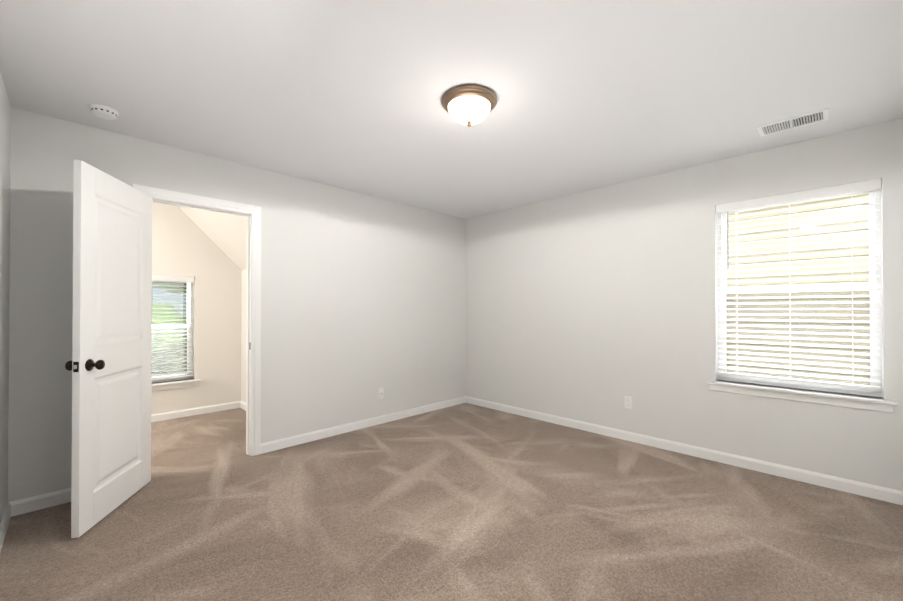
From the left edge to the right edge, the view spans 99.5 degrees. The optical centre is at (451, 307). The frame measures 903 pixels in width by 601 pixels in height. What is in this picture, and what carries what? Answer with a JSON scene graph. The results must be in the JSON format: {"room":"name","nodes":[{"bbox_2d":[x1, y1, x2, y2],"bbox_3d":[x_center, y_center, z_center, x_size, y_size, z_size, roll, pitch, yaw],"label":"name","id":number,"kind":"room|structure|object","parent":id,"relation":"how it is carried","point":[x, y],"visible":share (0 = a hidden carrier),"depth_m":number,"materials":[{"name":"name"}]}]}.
{"room":"empty bedroom","nodes":[
{"label":"empty bedroom","id":0,"kind":"room"},
{"bbox_2d":[0,71,10,524],"bbox_3d":[-1.296,0.014,0.851,0.115,2.460,3.965,0,-1,-45],"label":"wall","id":1,"kind":"structure","parent":0,"point":[5,133],"depth_m":2.13,"materials":[{"name":"white paint"}]},
{"bbox_2d":[0,501,15,552],"bbox_3d":[-1.302,1.202,0.939,0.013,0.085,3.820,0,-1,-45],"label":"baseboard","id":2,"kind":"structure","parent":1,"relation":"attached to","point":[10,511],"depth_m":2.16,"materials":[{"name":"white paint"}]},
{"bbox_2d":[151,202,241,413],"bbox_3d":[-3.829,0.034,3.829,3.330,2.460,0.170,0,-1,-45],"label":"wall","id":3,"kind":"structure","parent":0,"point":[183,244],"depth_m":4.57,"materials":[{"name":"white paint"}]},
{"bbox_2d":[151,282,192,382],"bbox_3d":[-3.402,0.242,4.306,0.820,1.210,0.075,0,-1,-45],"label":"window","id":4,"kind":"structure","parent":3,"relation":"in","point":[188,336],"depth_m":4.52,"materials":[{"name":"white plastic"}]},
{"bbox_2d":[151,275,193,379],"bbox_3d":[-3.338,0.223,4.242,0.808,1.168,0.072,0,-1,-45],"label":"window blind","id":5,"kind":"object","parent":4,"relation":"attached to","point":[175,279],"visible":0.35,"depth_m":4.37,"materials":[{"name":"white plastic"}]},
{"bbox_2d":[151,378,200,390],"bbox_3d":[-3.329,0.885,4.229,0.930,0.078,0.129,0,-1,-45],"label":"sill","id":6,"kind":"structure","parent":3,"relation":"attached to","point":[165,385],"depth_m":4.36,"materials":[{"name":"white paint"}]},
{"bbox_2d":[151,401,239,421],"bbox_3d":[-3.764,1.221,3.756,3.100,0.085,0.013,0,-1,-45],"label":"baseboard","id":7,"kind":"structure","parent":3,"relation":"attached to","point":[193,411],"depth_m":4.49,"materials":[{"name":"white paint"}]},
{"bbox_2d":[178,206,246,269],"bbox_3d":[-3.224,-0.890,3.228,3.330,0.820,1.885,0,-1,-45],"label":"ceiling","id":8,"kind":"structure","parent":0,"point":[226,233],"depth_m":4.26,"materials":[{"name":"white paint"}]},
{"bbox_2d":[8,107,464,501],"bbox_3d":[-1.716,0.030,3.313,5.595,2.460,0.115,0,-1,-45],"label":"wall","id":9,"kind":"structure","parent":0,"point":[362,298],"depth_m":3.46,"materials":[{"name":"white paint"}]},
{"bbox_2d":[16,488,71,514],"bbox_3d":[-2.439,1.212,2.494,0.535,0.085,0.013,0,-1,-45],"label":"baseboard","id":10,"kind":"structure","parent":9,"relation":"attached to","point":[30,504],"depth_m":2.38,"materials":[{"name":"white paint"}]},
{"bbox_2d":[65,160,151,537],"bbox_3d":[-2.106,0.223,2.391,0.432,2.030,0.623,0,-1,-45],"label":"door","id":11,"kind":"structure","parent":9,"relation":"in","point":[109,364],"depth_m":2.29,"materials":[{"name":"white paint"}]},
{"bbox_2d":[132,184,260,455],"bbox_3d":[-1.992,0.196,3.036,0.855,2.125,0.147,0,-1,-45],"label":"door frame","id":12,"kind":"structure","parent":9,"relation":"attached to","point":[252,213],"depth_m":3.25,"materials":[{"name":"white paint"}]},
{"bbox_2d":[260,396,463,453],"bbox_3d":[-0.734,1.223,4.193,2.570,0.085,0.013,0,-1,-45],"label":"baseboard","id":13,"kind":"structure","parent":9,"relation":"attached to","point":[274,445],"depth_m":3.90,"materials":[{"name":"white paint"}]},
{"bbox_2d":[378,387,383,398],"bbox_3d":[-0.756,0.936,4.154,0.070,0.114,0.039,0,-1,-45],"label":"outlet","id":14,"kind":"object","parent":9,"relation":"attached to","point":[380,393],"visible":1,"depth_m":4.16,"materials":[{"name":"white plastic"}]},
{"bbox_2d":[241,269,246,402],"bbox_3d":[-2.025,0.037,4.296,0.115,2.460,1.715,0,-1,-45],"label":"wall","id":15,"kind":"structure","parent":0,"point":[243,329],"depth_m":4.79,"materials":[{"name":"white paint"}]},
{"bbox_2d":[240,401,245,410],"bbox_3d":[-2.059,1.224,4.231,0.013,0.085,1.680,0,-1,-45],"label":"baseboard","id":16,"kind":"structure","parent":15,"relation":"attached to","point":[242,404],"depth_m":4.76,"materials":[{"name":"white paint"}]},
{"bbox_2d":[0,403,902,600],"bbox_3d":[-0.982,1.305,2.567,5.595,0.100,5.965,0,-1,-45],"label":"floor","id":17,"kind":"structure","parent":0,"point":[465,502],"depth_m":2.17,"materials":[{"name":"carpet"}]},
{"bbox_2d":[0,0,902,218],"bbox_3d":[0.144,-1.256,2.376,4.295,0.100,4.080,0,-1,-45],"label":"ceiling","id":18,"kind":"structure","parent":0,"point":[349,94],"depth_m":2.04,"materials":[{"name":"white paint"}]},
{"bbox_2d":[89,104,118,119],"bbox_3d":[-2.124,-1.186,2.339,0.136,0.040,0.136,0,-1,-45],"label":"smoke detector","id":19,"kind":"object","parent":18,"relation":"attached to","point":[103,112],"visible":1,"depth_m":2.31,"materials":[{"name":"white plastic"}]},
{"bbox_2d":[441,85,496,126],"bbox_3d":[0.103,-1.129,2.228,0.326,0.157,0.326,0,-1,-45],"label":"ceiling light","id":20,"kind":"object","parent":18,"relation":"attached to","point":[468,105],"visible":0.98,"depth_m":2.14,"materials":[{"name":"white glass"}]},
{"bbox_2d":[757,108,828,136],"bbox_3d":[2.229,-1.200,2.504,0.190,0.011,0.340,0,-1,-45],"label":"ceiling vent","id":21,"kind":"object","parent":18,"relation":"in","point":[796,122],"visible":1,"depth_m":2.49,"materials":[{"name":"white plastic"}]},
{"bbox_2d":[465,118,902,490],"bbox_3d":[1.605,0.034,3.823,0.170,2.460,4.080,0,-1,-45],"label":"wall","id":22,"kind":"structure","parent":0,"point":[595,306],"depth_m":3.44,"materials":[{"name":"white paint"}]},
{"bbox_2d":[624,396,631,408],"bbox_3d":[1.673,0.902,3.623,0.007,0.114,0.070,0,-1,-45],"label":"duplex electrical outlet","id":23,"kind":"object","parent":22,"relation":"attached to","point":[628,402],"visible":1,"depth_m":3.62,"materials":[{"name":"white plastic"}]},
{"bbox_2d":[464,396,902,504],"bbox_3d":[1.530,1.221,3.761,0.013,0.085,3.820,0,-1,-45],"label":"baseboard","id":24,"kind":"structure","parent":22,"relation":"attached to","point":[841,484],"depth_m":3.09,"materials":[{"name":"white paint"}]},
{"bbox_2d":[717,189,882,396],"bbox_3d":[2.576,-0.120,2.903,0.075,1.445,0.915,0,-1,-45],"label":"window","id":25,"kind":"structure","parent":22,"relation":"in","point":[839,389],"depth_m":2.81,"materials":[{"name":"white plastic"}]},
{"bbox_2d":[716,178,880,389],"bbox_3d":[2.512,-0.148,2.839,0.072,1.386,0.903,0,-1,-45],"label":"window blind","id":26,"kind":"object","parent":25,"relation":"attached to","point":[867,185],"visible":0.96,"depth_m":2.79,"materials":[{"name":"white plastic"}]},
{"bbox_2d":[707,380,897,412],"bbox_3d":[2.503,0.641,2.825,0.129,0.078,1.025,0,-1,-45],"label":"sill","id":27,"kind":"structure","parent":22,"relation":"attached to","point":[851,401],"depth_m":2.73,"materials":[{"name":"white paint"}]},
{"label":"outside","id":28,"kind":"structure","parent":0,"visible":0},
{"bbox_3d":[0.076,1.392,6.631,70.000,0.020,70.000,0,-1,-45],"label":"ground","id":29,"kind":"structure","parent":28,"visible":0},
{"bbox_2d":[151,305,186,375],"bbox_3d":[-6.196,0.665,7.835,10.193,1.823,2.870,0,-1,-45],"label":"hedge","id":30,"kind":"object","parent":29,"relation":"on","point":[167,318],"depth_m":7.30,"materials":[{"name":"green plant"}]},
{"bbox_2d":[152,281,186,303],"bbox_3d":[-7.451,-1.296,9.903,4.013,5.400,4.573,0,-1,-45],"label":"tree","id":31,"kind":"object","parent":29,"relation":"on","point":[182,290],"depth_m":10.04,"materials":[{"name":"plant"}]},
{"bbox_2d":[726,193,869,384],"bbox_3d":[10.029,-2.380,4.750,6.750,7.500,11.850,0,-1,-45],"label":"siding","id":32,"kind":"object","parent":29,"relation":"on","point":[816,233],"depth_m":5.55,"materials":[{"name":"white"}]}
]}

